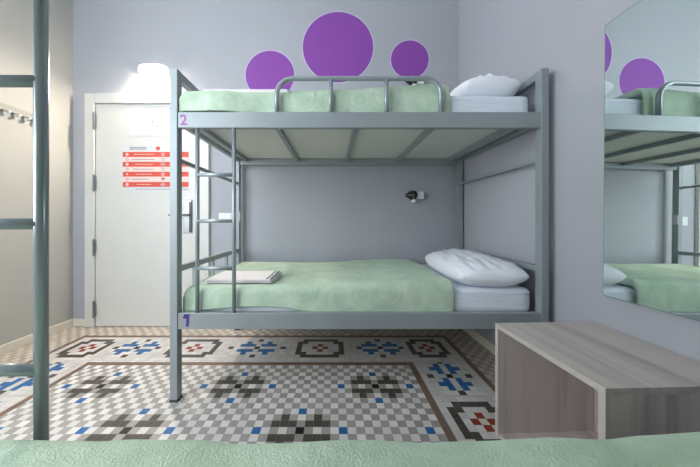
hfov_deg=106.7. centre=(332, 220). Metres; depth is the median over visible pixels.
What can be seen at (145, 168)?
notice
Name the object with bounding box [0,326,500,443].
floor
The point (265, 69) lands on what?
circle
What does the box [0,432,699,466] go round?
blanket
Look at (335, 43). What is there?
circle
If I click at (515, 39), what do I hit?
wall
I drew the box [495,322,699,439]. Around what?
bench
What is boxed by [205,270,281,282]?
folded towel
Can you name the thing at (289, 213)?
wall
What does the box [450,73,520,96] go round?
pillow
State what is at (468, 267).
pillow
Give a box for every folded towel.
[201,89,289,92]
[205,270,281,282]
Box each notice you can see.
[123,146,188,190]
[130,112,166,135]
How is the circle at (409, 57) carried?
attached to the wall at (289, 213)
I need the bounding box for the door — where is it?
[85,93,209,326]
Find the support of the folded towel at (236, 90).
on the blanket at (408, 98)
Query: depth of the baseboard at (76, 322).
2.36 m
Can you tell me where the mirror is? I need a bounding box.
[603,0,699,320]
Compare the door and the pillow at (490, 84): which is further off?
the door
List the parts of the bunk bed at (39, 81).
ladder rail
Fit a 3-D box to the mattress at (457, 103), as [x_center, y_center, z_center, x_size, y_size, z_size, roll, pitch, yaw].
[0.140,-0.630,1.847,1.892,0.136,0.839,0,0,0]
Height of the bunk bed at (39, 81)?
1.765 m
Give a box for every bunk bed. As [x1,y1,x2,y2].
[0,0,48,440]
[169,68,548,402]
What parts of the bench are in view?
panel, panel, panel, panel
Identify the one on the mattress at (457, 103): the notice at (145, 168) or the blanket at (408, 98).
the blanket at (408, 98)
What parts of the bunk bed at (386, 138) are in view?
post, ladder rail, rail, ladder rail, post, rail, guard rail, rail, rail, post, rail, post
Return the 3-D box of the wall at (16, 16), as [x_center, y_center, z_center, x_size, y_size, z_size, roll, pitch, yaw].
[-2.432,-0.648,0.876,0.120,3.212,2.992,0,0,0]
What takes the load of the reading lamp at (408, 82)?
attached to the wall at (289, 213)
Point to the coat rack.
(7, 109)
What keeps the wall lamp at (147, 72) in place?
attached to the wall at (289, 213)
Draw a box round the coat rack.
[0,102,32,121]
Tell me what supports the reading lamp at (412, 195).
attached to the wall at (289, 213)
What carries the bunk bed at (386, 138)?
on the floor
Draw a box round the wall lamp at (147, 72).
[137,64,167,80]
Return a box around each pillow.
[425,248,528,286]
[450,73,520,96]
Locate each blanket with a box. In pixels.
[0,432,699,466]
[179,84,449,111]
[183,259,453,310]
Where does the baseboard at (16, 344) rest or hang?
attached to the wall at (16, 16)
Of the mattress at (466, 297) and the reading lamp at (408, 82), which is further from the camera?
the reading lamp at (408, 82)
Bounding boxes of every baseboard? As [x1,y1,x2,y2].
[0,319,72,355]
[73,319,84,325]
[463,329,494,354]
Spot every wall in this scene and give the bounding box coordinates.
[0,0,72,345]
[73,0,458,318]
[459,0,699,361]
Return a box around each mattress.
[189,96,527,111]
[203,264,529,310]
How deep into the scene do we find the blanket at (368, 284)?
1.42 m
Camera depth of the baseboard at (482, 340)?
2.01 m
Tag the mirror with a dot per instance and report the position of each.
(651, 203)
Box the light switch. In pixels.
[219,213,231,218]
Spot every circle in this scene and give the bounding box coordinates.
[245,50,294,89]
[302,11,373,83]
[390,39,429,75]
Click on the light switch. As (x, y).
(221, 215)
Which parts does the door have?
handle plate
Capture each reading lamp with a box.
[405,75,423,84]
[405,190,423,201]
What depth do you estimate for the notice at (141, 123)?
2.35 m

